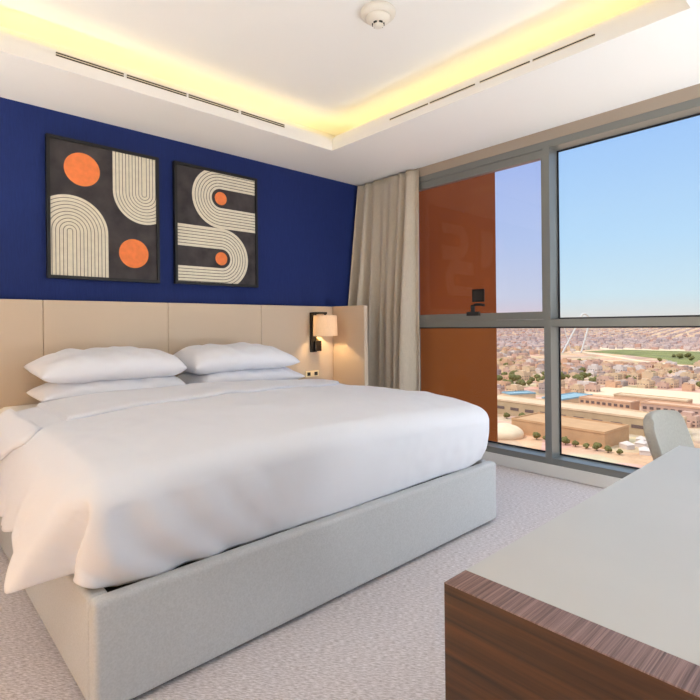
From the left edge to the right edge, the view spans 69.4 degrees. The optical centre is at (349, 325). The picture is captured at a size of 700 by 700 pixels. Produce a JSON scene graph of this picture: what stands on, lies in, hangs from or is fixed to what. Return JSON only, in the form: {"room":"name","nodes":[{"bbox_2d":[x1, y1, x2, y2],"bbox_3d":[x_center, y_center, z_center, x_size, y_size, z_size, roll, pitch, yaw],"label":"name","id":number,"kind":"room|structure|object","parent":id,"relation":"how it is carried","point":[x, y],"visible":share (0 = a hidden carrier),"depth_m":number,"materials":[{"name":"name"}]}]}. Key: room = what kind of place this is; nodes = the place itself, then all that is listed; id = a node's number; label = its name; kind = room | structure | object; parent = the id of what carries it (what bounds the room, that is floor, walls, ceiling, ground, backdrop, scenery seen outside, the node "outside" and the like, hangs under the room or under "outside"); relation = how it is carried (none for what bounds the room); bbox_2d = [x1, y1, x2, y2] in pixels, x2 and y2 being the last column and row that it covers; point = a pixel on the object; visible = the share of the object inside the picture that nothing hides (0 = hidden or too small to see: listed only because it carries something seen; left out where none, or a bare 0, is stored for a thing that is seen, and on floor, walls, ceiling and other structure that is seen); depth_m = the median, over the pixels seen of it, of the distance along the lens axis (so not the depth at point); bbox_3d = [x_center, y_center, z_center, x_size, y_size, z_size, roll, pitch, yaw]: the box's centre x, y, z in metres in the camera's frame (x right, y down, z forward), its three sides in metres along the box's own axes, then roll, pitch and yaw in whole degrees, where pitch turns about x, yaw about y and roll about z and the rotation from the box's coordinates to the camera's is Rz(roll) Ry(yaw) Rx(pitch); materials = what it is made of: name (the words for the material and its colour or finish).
{"room":"hotel room","nodes":[
{"label":"hotel room","id":0,"kind":"room"},
{"bbox_2d":[0,97,357,306],"bbox_3d":[-1.846,-0.311,3.542,5.515,2.960,0.120,-1,0,-43],"label":"wall","id":1,"kind":"structure","parent":0,"point":[306,222],"depth_m":3.90,"materials":[{"name":"blue paint"}]},
{"bbox_2d":[45,133,159,282],"bbox_3d":[-1.715,-0.786,3.556,0.742,0.942,0.040,-1,0,-43],"label":"framed picture","id":2,"kind":"object","parent":1,"relation":"attached to","point":[102,208],"visible":1,"depth_m":3.52,"materials":[{"name":"black wood"}]},
{"bbox_2d":[0,299,367,408],"bbox_3d":[-1.240,0.486,3.658,3.362,1.314,0.518,-1,0,-43],"label":"headboard","id":3,"kind":"object","parent":1,"relation":"attached to","point":[30,330],"visible":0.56,"depth_m":3.77,"materials":[{"name":"beige leather"}]},
{"bbox_2d":[305,370,318,376],"bbox_3d":[-0.352,0.451,4.705,0.155,0.056,0.012,-1,0,-43],"label":"wall socket","id":4,"kind":"object","parent":3,"relation":"attached to","point":[316,372],"visible":1,"depth_m":4.70,"materials":[{"name":"beige plastic"}]},
{"bbox_2d":[310,312,337,351],"bbox_3d":[-0.230,0.062,4.671,0.228,0.371,0.234,-1,0,-43],"label":"bedside lamp","id":5,"kind":"object","parent":3,"relation":"attached to","point":[320,325],"visible":1,"depth_m":4.60,"materials":[{"name":"beige fabric"}]},
{"bbox_2d":[172,160,258,287],"bbox_3d":[-1.083,-0.798,4.142,0.742,0.942,0.040,-1,0,-43],"label":"framed picture","id":6,"kind":"object","parent":1,"relation":"attached to","point":[215,212],"visible":1,"depth_m":4.11,"materials":[{"name":"black paper"}]},
{"bbox_2d":[0,465,604,699],"bbox_3d":[-0.177,1.227,1.760,5.515,0.150,4.940,-1,0,-43],"label":"floor","id":7,"kind":"structure","parent":0,"point":[383,638],"depth_m":1.83,"materials":[{"name":"carpet"}]},
{"bbox_2d":[0,459,495,699],"bbox_3d":[-0.658,0.983,2.976,2.181,0.347,2.108,-1,0,-43],"label":"bed","id":8,"kind":"object","parent":7,"relation":"on","point":[126,641],"visible":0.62,"depth_m":1.82,"materials":[{"name":"grey fabric"}]},
{"bbox_2d":[0,404,37,413],"bbox_3d":[-0.707,0.657,3.013,2.050,0.363,1.990,-1,0,-43],"label":"mattress","id":9,"kind":"object","parent":8,"relation":"on","point":[19,407],"visible":0.02,"depth_m":3.01,"materials":[{"name":"white fabric"}]},
{"bbox_2d":[26,376,184,401],"bbox_3d":[-1.521,0.396,3.196,0.825,0.179,0.506,-1,0,-42],"label":"pillow","id":10,"kind":"object","parent":9,"relation":"on","point":[48,391],"visible":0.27,"depth_m":2.97,"materials":[{"name":"white fabric"}]},
{"bbox_2d":[24,346,186,383],"bbox_3d":[-1.529,0.240,3.188,0.825,0.236,0.509,-1,0,-43],"label":"pillow","id":11,"kind":"object","parent":10,"relation":"on","point":[70,365],"visible":0.98,"depth_m":3.02,"materials":[{"name":"white fabric"}]},
{"bbox_2d":[177,367,304,383],"bbox_3d":[-0.828,0.390,3.838,0.844,0.174,0.506,-1,0,-44],"label":"pillow","id":12,"kind":"object","parent":9,"relation":"on","point":[284,373],"visible":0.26,"depth_m":3.63,"materials":[{"name":"white fabric"}]},
{"bbox_2d":[173,342,299,374],"bbox_3d":[-0.862,0.238,3.807,0.844,0.236,0.509,-1,0,-41],"label":"pillow","id":13,"kind":"object","parent":12,"relation":"on","point":[207,358],"visible":0.93,"depth_m":3.59,"materials":[{"name":"white fabric"}]},
{"bbox_2d":[0,379,488,593],"bbox_3d":[-0.532,0.591,2.705,2.355,0.445,1.532,-1,0,-43],"label":"duvet","id":14,"kind":"object","parent":9,"relation":"on","point":[112,488],"visible":1,"depth_m":1.95,"materials":[{"name":"white fabric"}]},
{"bbox_2d":[444,445,699,699],"bbox_3d":[0.875,0.766,0.926,1.258,0.750,0.779,-1,0,-43],"label":"desk","id":15,"kind":"object","parent":7,"relation":"on","point":[600,600],"visible":1,"depth_m":0.75,"materials":[{"name":"white laminate"}]},
{"bbox_2d":[643,410,694,459],"bbox_3d":[1.320,0.727,1.695,0.420,0.818,0.561,-1,0,-43],"label":"chair","id":16,"kind":"object","parent":7,"relation":"on","point":[664,430],"visible":0.34,"depth_m":1.87,"materials":[{"name":"grey fabric"}]},
{"bbox_2d":[0,0,699,185],"bbox_3d":[-0.218,-1.618,1.750,5.285,0.340,4.740,-1,0,-43],"label":"ceiling","id":17,"kind":"structure","parent":0,"point":[336,81],"depth_m":3.14,"materials":[{"name":"white paint"}]},
{"bbox_2d":[56,51,123,76],"bbox_3d":[-1.514,-1.522,2.954,0.366,0.028,0.011,-1,0,-43],"label":"ceiling vent","id":18,"kind":"object","parent":17,"relation":"in","point":[65,56],"visible":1,"depth_m":2.94,"materials":[{"name":"black"}]},
{"bbox_2d":[127,74,186,96],"bbox_3d":[-1.226,-1.525,3.221,0.382,0.028,0.011,-1,0,-43],"label":"ceiling vent","id":19,"kind":"object","parent":17,"relation":"in","point":[131,77],"visible":1,"depth_m":3.21,"materials":[{"name":"black"}]},
{"bbox_2d":[189,94,238,112],"bbox_3d":[-0.937,-1.528,3.489,0.374,0.028,0.011,-1,0,-43],"label":"ceiling vent","id":20,"kind":"object","parent":17,"relation":"in","point":[194,97],"visible":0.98,"depth_m":3.48,"materials":[{"name":"black"}]},
{"bbox_2d":[241,111,284,127],"bbox_3d":[-0.644,-1.531,3.761,0.377,0.028,0.011,-1,0,-43],"label":"ceiling vent","id":21,"kind":"object","parent":17,"relation":"in","point":[242,112],"visible":1,"depth_m":3.75,"materials":[{"name":"black"}]},
{"bbox_2d":[360,0,395,28],"bbox_3d":[0.153,-1.667,2.750,0.192,0.089,0.192,-1,0,-43],"label":"smoke detector","id":22,"kind":"object","parent":17,"relation":"attached to","point":[377,13],"visible":1,"depth_m":2.70,"materials":[{"name":"beige plastic"}]},
{"bbox_2d":[348,169,419,390],"bbox_3d":[0.287,-0.155,4.859,0.280,2.573,0.803,-1,0,-43],"label":"curtain","id":23,"kind":"object","parent":17,"relation":"hanging from","point":[384,275],"visible":0.63,"depth_m":4.84,"materials":[{"name":"beige fabric"}]},
{"bbox_2d":[389,103,427,120],"bbox_3d":[0.413,-1.512,3.582,0.010,0.014,0.353,-1,0,-43],"label":"ceiling vent","id":24,"kind":"object","parent":17,"relation":"in","point":[426,104],"visible":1,"depth_m":3.57,"materials":[{"name":"black"}]},
{"bbox_2d":[430,83,474,103],"bbox_3d":[0.666,-1.515,3.309,0.010,0.014,0.356,-1,0,-43],"label":"ceiling vent","id":25,"kind":"object","parent":17,"relation":"in","point":[471,85],"visible":1,"depth_m":3.30,"materials":[{"name":"black"}]},
{"bbox_2d":[480,60,529,82],"bbox_3d":[0.924,-1.518,3.031,0.010,0.014,0.331,-1,0,-43],"label":"ceiling vent","id":26,"kind":"object","parent":17,"relation":"in","point":[526,62],"visible":1,"depth_m":3.02,"materials":[{"name":"black"}]},
{"bbox_2d":[532,33,594,61],"bbox_3d":[1.166,-1.520,2.770,0.010,0.014,0.344,-1,0,-43],"label":"ceiling vent","id":27,"kind":"object","parent":17,"relation":"in","point":[591,35],"visible":1,"depth_m":2.76,"materials":[{"name":"black"}]},
{"bbox_2d":[419,172,497,441],"bbox_3d":[0.188,-3.852,6.486,1.505,50.000,2.800,-1,0,-43],"label":"wall","id":28,"kind":"structure","parent":0,"point":[457,228],"depth_m":5.47,"materials":[{"name":"paint"}]},
{"bbox_3d":[1.774,-0.269,3.584,0.150,2.800,4.740,-1,0,-43],"label":"wall","id":29,"kind":"structure","parent":0,"visible":0},
{"bbox_2d":[481,451,620,487],"bbox_3d":[1.878,1.081,3.388,0.026,0.090,3.930,-1,0,-43],"label":"baseboard","id":30,"kind":"structure","parent":29,"relation":"attached to","point":[598,480],"depth_m":3.77,"materials":[{"name":"white paint"}]},
{"bbox_2d":[405,83,699,176],"bbox_3d":[1.825,-1.428,3.418,0.024,0.082,4.010,-1,0,-43],"label":"trim","id":31,"kind":"structure","parent":29,"relation":"attached to","point":[692,92],"depth_m":3.63,"materials":[{"name":"beige paint"}]},
{"bbox_2d":[419,97,699,478],"bbox_3d":[1.903,-0.176,3.423,0.192,2.424,3.930,-1,0,-43],"label":"window","id":32,"kind":"structure","parent":29,"relation":"in","point":[549,319],"depth_m":3.80,"materials":[{"name":"grey metal"}]},
{"bbox_2d":[472,289,484,301],"bbox_3d":[1.080,-0.252,4.256,0.018,0.108,0.120,-1,0,-43],"label":"latch plate","id":33,"kind":"object","parent":32,"relation":"attached to","point":[478,295],"visible":1,"depth_m":4.24,"materials":[{"name":"black metal"}]},
{"label":"outside","id":34,"kind":"structure","parent":0,"visible":0},
{"bbox_2d":[497,328,699,467],"bbox_3d":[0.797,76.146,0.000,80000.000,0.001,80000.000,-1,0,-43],"label":"ground","id":35,"kind":"structure","parent":34,"point":[632,457],"depth_m":357.14,"materials":[{"name":"beige sand"}]},
{"bbox_2d":[497,381,510,389],"bbox_3d":[179.103,70.126,594.749,11.599,10.053,16.903,-1,0,-38],"label":"house","id":36,"kind":"structure","parent":35,"relation":"on","point":[502,383],"depth_m":588.54,"materials":[{"name":"concrete"}]},
{"bbox_2d":[499,365,510,370],"bbox_3d":[251.215,69.171,817.810,15.754,10.537,10.811,-1,0,-36],"label":"house","id":37,"kind":"structure","parent":35,"relation":"on","point":[501,367],"depth_m":814.52,"materials":[{"name":"brown"}]},
{"bbox_2d":[501,360,511,364],"bbox_3d":[274.313,67.573,890.295,16.143,13.368,13.878,-1,0,-38],"label":"house","id":38,"kind":"structure","parent":35,"relation":"on","point":[503,361],"depth_m":887.83,"materials":[{"name":"concrete"}]},
{"bbox_2d":[498,423,523,439],"bbox_3d":[104.256,71.262,342.825,26.000,9.600,26.000,-1,0,-43],"label":"dome","id":39,"kind":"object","parent":35,"relation":"on","point":[506,431],"visible":0.61,"depth_m":332.65,"materials":[{"name":"beige concrete"}]},
{"bbox_2d":[508,374,517,382],"bbox_3d":[208.782,68.688,647.816,11.098,13.099,12.542,-1,0,-43],"label":"tree","id":40,"kind":"object","parent":35,"relation":"on","point":[513,377],"visible":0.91,"depth_m":644.65,"materials":[{"name":"green plant"}]},
{"bbox_2d":[509,367,519,371],"bbox_3d":[245.627,68.765,757.947,13.641,11.281,11.728,-1,0,-38],"label":"house","id":41,"kind":"structure","parent":35,"relation":"on","point":[511,368],"depth_m":757.36,"materials":[{"name":"brown"}]},
{"bbox_2d":[506,384,523,390],"bbox_3d":[179.986,70.022,553.653,16.508,9.947,14.193,-1,0,-38],"label":"house","id":42,"kind":"structure","parent":35,"relation":"on","point":[513,387],"depth_m":551.33,"materials":[{"name":"brown"}]},
{"bbox_2d":[501,390,535,397],"bbox_3d":[169.957,71.224,508.758,28.800,8.300,16.800,-1,0,-13],"label":"roofed market","id":43,"kind":"structure","parent":35,"relation":"on","point":[529,394],"depth_m":503.28,"materials":[{"name":"blue metal"}]},
{"bbox_2d":[518,379,525,385],"bbox_3d":[206.570,69.981,605.568,8.777,10.458,9.448,-1,0,29],"label":"tree","id":44,"kind":"object","parent":35,"relation":"on","point":[522,382],"visible":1,"depth_m":603.23,"materials":[{"name":"green plant"}]},
{"bbox_2d":[515,370,529,380],"bbox_3d":[231.564,67.905,681.013,17.283,13.640,14.859,-1,0,-36],"label":"house","id":45,"kind":"structure","parent":35,"relation":"on","point":[525,375],"depth_m":676.41,"materials":[{"name":"brown"}]},
{"bbox_2d":[522,362,534,365],"bbox_3d":[295.491,67.307,831.488,14.333,13.471,16.672,-1,0,-38],"label":"house","id":46,"kind":"structure","parent":35,"relation":"on","point":[524,363],"depth_m":829.98,"materials":[{"name":"brown"}]},
{"bbox_2d":[522,366,535,373],"bbox_3d":[272.098,67.815,764.652,13.988,12.857,16.270,-1,0,-34],"label":"house","id":47,"kind":"structure","parent":35,"relation":"on","point":[527,368],"depth_m":759.77,"materials":[{"name":"brown"}]},
{"bbox_2d":[533,432,540,439],"bbox_3d":[121.983,72.590,330.588,4.807,5.674,5.433,-1,0,-43],"label":"tree","id":48,"kind":"object","parent":35,"relation":"on","point":[536,435],"visible":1,"depth_m":329.34,"materials":[{"name":"green plant"}]},
{"bbox_2d":[539,381,544,393],"bbox_3d":[214.751,68.186,551.056,15.905,13.394,13.674,-1,0,-36],"label":"house","id":49,"kind":"structure","parent":35,"relation":"on","point":[541,385],"depth_m":548.98,"materials":[{"name":"brown"}]},
{"bbox_2d":[561,387,570,393],"bbox_3d":[228.657,70.521,540.025,11.302,8.002,9.579,-1,0,-36],"label":"house","id":50,"kind":"structure","parent":35,"relation":"on","point":[563,389],"depth_m":536.13,"materials":[{"name":"concrete"}]},
{"bbox_2d":[561,358,570,364],"bbox_3d":[396.703,66.430,923.736,13.724,13.044,15.964,-1,0,-34],"label":"house","id":51,"kind":"structure","parent":35,"relation":"on","point":[563,360],"depth_m":920.27,"materials":[{"name":"concrete"}]},
{"bbox_2d":[562,436,569,444],"bbox_3d":[134.601,72.457,316.045,5.433,5.674,4.807,-1,0,4],"label":"tree","id":52,"kind":"object","parent":35,"relation":"on","point":[565,439],"visible":0.91,"depth_m":314.25,"materials":[{"name":"green plant"}]},
{"bbox_2d":[542,392,592,402],"bbox_3d":[207.099,70.835,480.468,52.800,8.300,20.800,-1,0,-35],"label":"roofed market","id":53,"kind":"structure","parent":35,"relation":"on","point":[573,397],"depth_m":473.25,"materials":[{"name":"blue metal"}]},
{"bbox_2d":[511,412,629,448],"bbox_3d":[146.588,69.969,339.812,34.800,11.300,64.800,-1,0,-39],"label":"warehouse","id":54,"kind":"structure","parent":35,"relation":"on","point":[582,430],"depth_m":324.23,"materials":[{"name":"beige concrete"}]},
{"bbox_2d":[562,313,588,352],"bbox_3d":[573.671,20.404,1283.989,55.338,103.389,51.664,-1,0,-43],"label":"monument","id":55,"kind":"object","parent":35,"relation":"on","point":[582,314],"visible":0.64,"depth_m":1282.36,"materials":[{"name":"white metal"}]},
{"bbox_2d":[569,379,582,383],"bbox_3d":[274.397,69.655,613.217,11.909,8.958,10.093,-1,0,-34],"label":"house","id":56,"kind":"structure","parent":35,"relation":"on","point":[574,381],"depth_m":611.69,"materials":[{"name":"brown"}]},
{"bbox_2d":[568,370,583,374],"bbox_3d":[328.117,69.113,733.927,11.798,8.728,17.193,-1,0,-34],"label":"house","id":57,"kind":"structure","parent":35,"relation":"on","point":[569,371],"depth_m":730.31,"materials":[{"name":"brown"}]},
{"bbox_2d":[571,360,581,364],"bbox_3d":[409.140,67.359,911.508,10.489,10.921,15.286,-1,0,-34],"label":"house","id":58,"kind":"structure","parent":35,"relation":"on","point":[575,362],"depth_m":908.22,"materials":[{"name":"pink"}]},
{"bbox_2d":[570,384,583,392],"bbox_3d":[246.388,69.252,549.406,12.697,10.120,10.916,-1,0,-34],"label":"house","id":59,"kind":"structure","parent":35,"relation":"on","point":[578,388],"depth_m":546.44,"materials":[{"name":"brown"}]},
{"bbox_2d":[575,375,583,379],"bbox_3d":[291.112,68.622,639.007,9.425,11.125,10.651,-1,0,-37],"label":"tree","id":60,"kind":"object","parent":35,"relation":"on","point":[580,377],"visible":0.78,"depth_m":636.52,"materials":[{"name":"green plant"}]},
{"bbox_2d":[580,372,587,379],"bbox_3d":[313.163,68.176,677.021,9.875,11.656,11.160,-1,0,-43],"label":"tree","id":61,"kind":"object","parent":35,"relation":"on","point":[584,374],"visible":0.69,"depth_m":674.11,"materials":[{"name":"green plant"}]},
{"bbox_2d":[577,381,595,388],"bbox_3d":[273.466,69.048,583.172,11.507,10.271,16.769,-1,0,-34],"label":"house","id":62,"kind":"structure","parent":35,"relation":"on","point":[578,382],"depth_m":580.55,"materials":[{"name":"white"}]},
{"bbox_2d":[586,370,596,376],"bbox_3d":[344.530,69.019,720.959,12.629,8.261,10.858,-1,0,-38],"label":"house","id":63,"kind":"structure","parent":35,"relation":"on","point":[593,373],"depth_m":717.49,"materials":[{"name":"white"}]},
{"bbox_2d":[497,394,686,435],"bbox_3d":[171.213,68.711,392.661,26.800,13.300,150.800,-1,0,-38],"label":"office block","id":64,"kind":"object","parent":35,"relation":"on","point":[513,405],"visible":0.45,"depth_m":380.08,"materials":[{"name":"brown concrete"}]},
{"bbox_2d":[585,360,598,365],"bbox_3d":[407.197,65.456,848.579,15.007,15.067,17.455,-1,0,-34],"label":"house","id":65,"kind":"structure","parent":35,"relation":"on","point":[588,362],"depth_m":846.34,"materials":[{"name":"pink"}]},
{"bbox_2d":[588,364,601,373],"bbox_3d":[367.278,66.004,759.159,17.366,14.764,14.930,-1,0,-34],"label":"house","id":66,"kind":"structure","parent":35,"relation":"on","point":[593,367],"depth_m":755.33,"materials":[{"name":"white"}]},
{"bbox_2d":[592,442,601,450],"bbox_3d":[147.199,72.325,300.351,5.433,5.674,4.807,-1,0,-40],"label":"tree","id":67,"kind":"object","parent":35,"relation":"on","point":[596,445],"visible":1,"depth_m":299.06,"materials":[{"name":"green plant"}]},
{"bbox_2d":[497,328,699,387],"bbox_3d":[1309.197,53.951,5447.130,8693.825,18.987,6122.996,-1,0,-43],"label":"houses","id":68,"kind":"structure","parent":35,"relation":"on","point":[527,337],"depth_m":2070.32},
{"bbox_2d":[596,376,613,384],"bbox_3d":[315.041,68.013,623.283,11.244,11.722,16.386,-1,0,-34],"label":"house","id":69,"kind":"structure","parent":35,"relation":"on","point":[600,380],"depth_m":620.56,"materials":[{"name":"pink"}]},
{"bbox_2d":[600,363,613,368],"bbox_3d":[422.600,67.281,829.849,11.972,10.767,17.448,-1,0,-34],"label":"house","id":70,"kind":"structure","parent":35,"relation":"on","point":[606,364],"depth_m":823.32,"materials":[{"name":"brown"}]},
{"bbox_2d":[604,445,611,452],"bbox_3d":[150.988,72.763,295.770,4.264,4.719,3.961,-1,0,-24],"label":"tree","id":71,"kind":"object","parent":35,"relation":"on","point":[607,448],"visible":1,"depth_m":294.71,"materials":[{"name":"green plant"}]},
{"bbox_2d":[579,395,639,409],"bbox_3d":[225.375,69.144,440.152,16.800,11.300,44.800,-1,0,-37],"label":"block","id":72,"kind":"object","parent":35,"relation":"on","point":[604,401],"visible":0.64,"depth_m":434.23,"materials":[{"name":"concrete"}]},
{"bbox_2d":[605,373,621,379],"bbox_3d":[354.203,68.376,679.172,11.328,9.850,16.509,-1,0,-38],"label":"house","id":73,"kind":"structure","parent":35,"relation":"on","point":[617,376],"depth_m":672.63,"materials":[{"name":"brown"}]},
{"bbox_2d":[613,365,626,372],"bbox_3d":[399.181,65.886,748.267,16.967,14.257,14.587,-1,0,-38],"label":"house","id":74,"kind":"structure","parent":35,"relation":"on","point":[618,368],"depth_m":744.71,"materials":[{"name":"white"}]},
{"bbox_2d":[615,361,627,365],"bbox_3d":[459.189,66.373,850.897,15.199,11.646,17.679,-1,0,-34],"label":"house","id":75,"kind":"structure","parent":35,"relation":"on","point":[617,362],"depth_m":848.62,"materials":[{"name":"ceramic"}]},
{"bbox_2d":[621,380,627,385],"bbox_3d":[327.821,69.896,607.946,11.920,6.840,8.180,-1,0,-36],"label":"house","id":76,"kind":"structure","parent":35,"relation":"on","point":[623,383],"depth_m":604.41,"materials":[{"name":"brown"}]},
{"bbox_2d":[619,441,634,449],"bbox_3d":[167.727,72.598,305.848,5.890,5.600,7.198,-1,0,-13],"label":"canopy tent","id":77,"kind":"object","parent":35,"relation":"on","point":[627,445],"visible":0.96,"depth_m":303.55,"materials":[{"name":"white fabric"}]},
{"bbox_2d":[625,377,636,384],"bbox_3d":[345.505,68.768,620.164,8.453,9.310,9.973,-1,0,-34],"label":"house","id":78,"kind":"structure","parent":35,"relation":"on","point":[631,381],"depth_m":616.93,"materials":[{"name":"brown"}]},
{"bbox_2d":[627,373,641,379],"bbox_3d":[380.833,68.198,676.690,9.873,9.606,14.389,-1,0,-34],"label":"house","id":79,"kind":"structure","parent":35,"relation":"on","point":[638,376],"depth_m":671.97,"materials":[{"name":"brown"}]},
{"bbox_2d":[635,436,645,440],"bbox_3d":[183.995,72.427,319.317,5.731,5.600,4.689,-1,0,37],"label":"canopy tent","id":80,"kind":"object","parent":35,"relation":"on","point":[639,437],"visible":0.56,"depth_m":318.39,"materials":[{"name":"white fabric"}]},
{"bbox_2d":[634,439,647,446],"bbox_3d":[178.485,72.485,309.397,7.289,5.600,5.964,-1,0,-43],"label":"canopy tent","id":81,"kind":"object","parent":35,"relation":"on","point":[640,443],"visible":0.74,"depth_m":307.84,"materials":[{"name":"white fabric"}]},
{"bbox_2d":[639,446,650,455],"bbox_3d":[170.491,72.569,291.815,6.337,5.600,7.746,-1,0,27],"label":"canopy tent","id":82,"kind":"object","parent":35,"relation":"on","point":[644,450],"visible":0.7,"depth_m":289.33,"materials":[{"name":"white fabric"}]},
{"bbox_2d":[637,378,654,387],"bbox_3d":[344.010,67.965,589.024,16.095,10.740,13.838,-1,0,-34],"label":"house","id":83,"kind":"structure","parent":35,"relation":"on","point":[643,383],"depth_m":585.53,"materials":[{"name":"brown"}]},
{"bbox_2d":[641,364,653,368],"bbox_3d":[487.330,67.189,826.023,12.115,9.350,17.655,-1,0,-36],"label":"house","id":84,"kind":"structure","parent":35,"relation":"on","point":[645,365],"depth_m":820.91,"materials":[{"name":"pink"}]},
{"bbox_2d":[642,370,657,379],"bbox_3d":[396.721,66.311,664.956,14.687,13.321,17.083,-1,0,-36],"label":"house","id":85,"kind":"structure","parent":35,"relation":"on","point":[647,374],"depth_m":662.68,"materials":[{"name":"brown"}]},
{"bbox_2d":[613,392,692,405],"bbox_3d":[272.706,69.148,456.764,14.800,10.300,60.800,-1,0,-39],"label":"block","id":86,"kind":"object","parent":35,"relation":"on","point":[641,397],"visible":0.37,"depth_m":455.62,"materials":[{"name":"concrete"}]},
{"bbox_2d":[651,376,664,384],"bbox_3d":[379.086,67.735,619.199,11.351,10.419,13.203,-1,0,-38],"label":"house","id":87,"kind":"structure","parent":35,"relation":"on","point":[656,379],"depth_m":617.31,"materials":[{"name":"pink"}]},
{"bbox_2d":[654,363,663,369],"bbox_3d":[497.133,66.226,810.841,15.451,11.059,13.284,-1,0,-34],"label":"house","id":88,"kind":"structure","parent":35,"relation":"on","point":[658,365],"depth_m":807.88,"materials":[{"name":"brown"}]},
{"bbox_2d":[657,370,666,376],"bbox_3d":[436.871,67.703,708.038,11.823,9.078,10.164,-1,0,-36],"label":"house","id":89,"kind":"structure","parent":35,"relation":"on","point":[661,373],"depth_m":704.91,"materials":[{"name":"brown"}]},
{"bbox_2d":[657,381,668,388],"bbox_3d":[359.478,68.708,579.526,8.098,9.095,9.555,-1,0,-38],"label":"house","id":90,"kind":"structure","parent":35,"relation":"on","point":[662,384],"depth_m":577.23,"materials":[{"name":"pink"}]},
{"bbox_2d":[662,364,672,369],"bbox_3d":[489.982,65.887,780.309,13.918,12.027,11.966,-1,0,-38],"label":"house","id":91,"kind":"structure","parent":35,"relation":"on","point":[664,365],"depth_m":779.31,"materials":[{"name":"ceramic"}]},
{"bbox_2d":[661,378,678,387],"bbox_3d":[372.064,67.437,588.375,16.065,11.290,13.812,-1,0,-34],"label":"house","id":92,"kind":"structure","parent":35,"relation":"on","point":[673,383],"depth_m":583.82,"materials":[{"name":"brown"}]},
{"bbox_2d":[641,400,699,413],"bbox_3d":[259.259,68.289,400.662,16.800,12.300,46.800,-1,0,-39],"label":"block","id":93,"kind":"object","parent":35,"relation":"on","point":[648,405],"visible":0.41,"depth_m":401.74,"materials":[{"name":"concrete"}]},
{"bbox_2d":[663,367,678,372],"bbox_3d":[484.153,67.530,761.059,12.014,8.604,17.508,-1,0,-36],"label":"house","id":94,"kind":"structure","parent":35,"relation":"on","point":[667,369],"depth_m":755.88,"materials":[{"name":"brown"}]},
{"bbox_2d":[670,375,688,386],"bbox_3d":[393.968,66.646,602.878,13.797,12.604,16.048,-1,0,-34],"label":"house","id":95,"kind":"structure","parent":35,"relation":"on","point":[682,380],"depth_m":598.98,"materials":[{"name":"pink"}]},
{"bbox_2d":[674,366,687,370],"bbox_3d":[503.412,66.716,769.282,15.764,9.758,13.552,-1,0,-36],"label":"house","id":96,"kind":"structure","parent":35,"relation":"on","point":[679,367],"depth_m":766.10,"materials":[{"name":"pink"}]},
{"bbox_2d":[682,382,694,390],"bbox_3d":[375.006,68.306,559.298,11.341,9.688,9.612,-1,0,-38],"label":"house","id":97,"kind":"structure","parent":35,"relation":"on","point":[686,386],"depth_m":556.67,"materials":[{"name":"concrete"}]},
{"bbox_2d":[680,372,698,380],"bbox_3d":[436.161,66.274,647.710,15.162,12.441,17.636,-1,0,-38],"label":"house","id":98,"kind":"structure","parent":35,"relation":"on","point":[693,376],"depth_m":644.81,"materials":[{"name":"brown"}]},
{"bbox_2d":[680,411,699,427],"bbox_3d":[247.970,69.059,369.779,15.754,10.534,13.545,-1,0,-36],"label":"house","id":99,"kind":"structure","parent":35,"relation":"on","point":[693,420],"depth_m":364.10,"materials":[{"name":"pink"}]},
{"bbox_2d":[688,379,697,384],"bbox_3d":[417.013,69.125,612.947,9.046,6.578,7.667,-1,0,-34],"label":"house","id":100,"kind":"structure","parent":35,"relation":"on","point":[691,381],"depth_m":610.79,"materials":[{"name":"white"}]},
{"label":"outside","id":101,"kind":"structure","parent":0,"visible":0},
{"bbox_2d":[584,387,699,403],"bbox_3d":[391.301,72.182,457.600,85.000,0.950,340.000,-1,0,-43],"label":"lot","id":102,"kind":"structure","parent":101,"point":[608,391],"depth_m":543.91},
{"bbox_2d":[585,382,599,391],"bbox_3d":[268.423,68.919,558.114,10.148,10.930,11.973,-1,0,-38],"label":"house","id":103,"kind":"structure","parent":102,"relation":"on","point":[591,387],"depth_m":555.18,"materials":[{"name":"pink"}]},
{"bbox_2d":[605,380,621,387],"bbox_3d":[311.200,69.047,594.869,12.846,9.012,14.941,-1,0,-36],"label":"house","id":104,"kind":"structure","parent":102,"relation":"on","point":[609,383],"depth_m":592.00,"materials":[{"name":"concrete"}]},
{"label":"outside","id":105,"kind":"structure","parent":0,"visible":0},
{"bbox_2d":[585,350,699,364],"bbox_3d":[742.137,68.383,1082.984,480.000,1.200,540.000,-1,0,-43],"label":"park","id":106,"kind":"structure","parent":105,"point":[667,355],"depth_m":1201.72,"materials":[{"name":"green plant"}]},
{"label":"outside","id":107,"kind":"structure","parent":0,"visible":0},
{"bbox_2d":[600,347,699,351],"bbox_3d":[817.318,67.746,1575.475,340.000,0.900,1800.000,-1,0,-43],"label":"sand","id":108,"kind":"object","parent":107,"point":[601,348],"depth_m":1413.73,"materials":[{"name":"beige sand"}]},
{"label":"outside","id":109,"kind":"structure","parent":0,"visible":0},
{"bbox_2d":[575,351,693,366],"bbox_3d":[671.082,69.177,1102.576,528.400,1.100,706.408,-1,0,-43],"label":"road","id":110,"kind":"structure","parent":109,"point":[575,351],"depth_m":1093.51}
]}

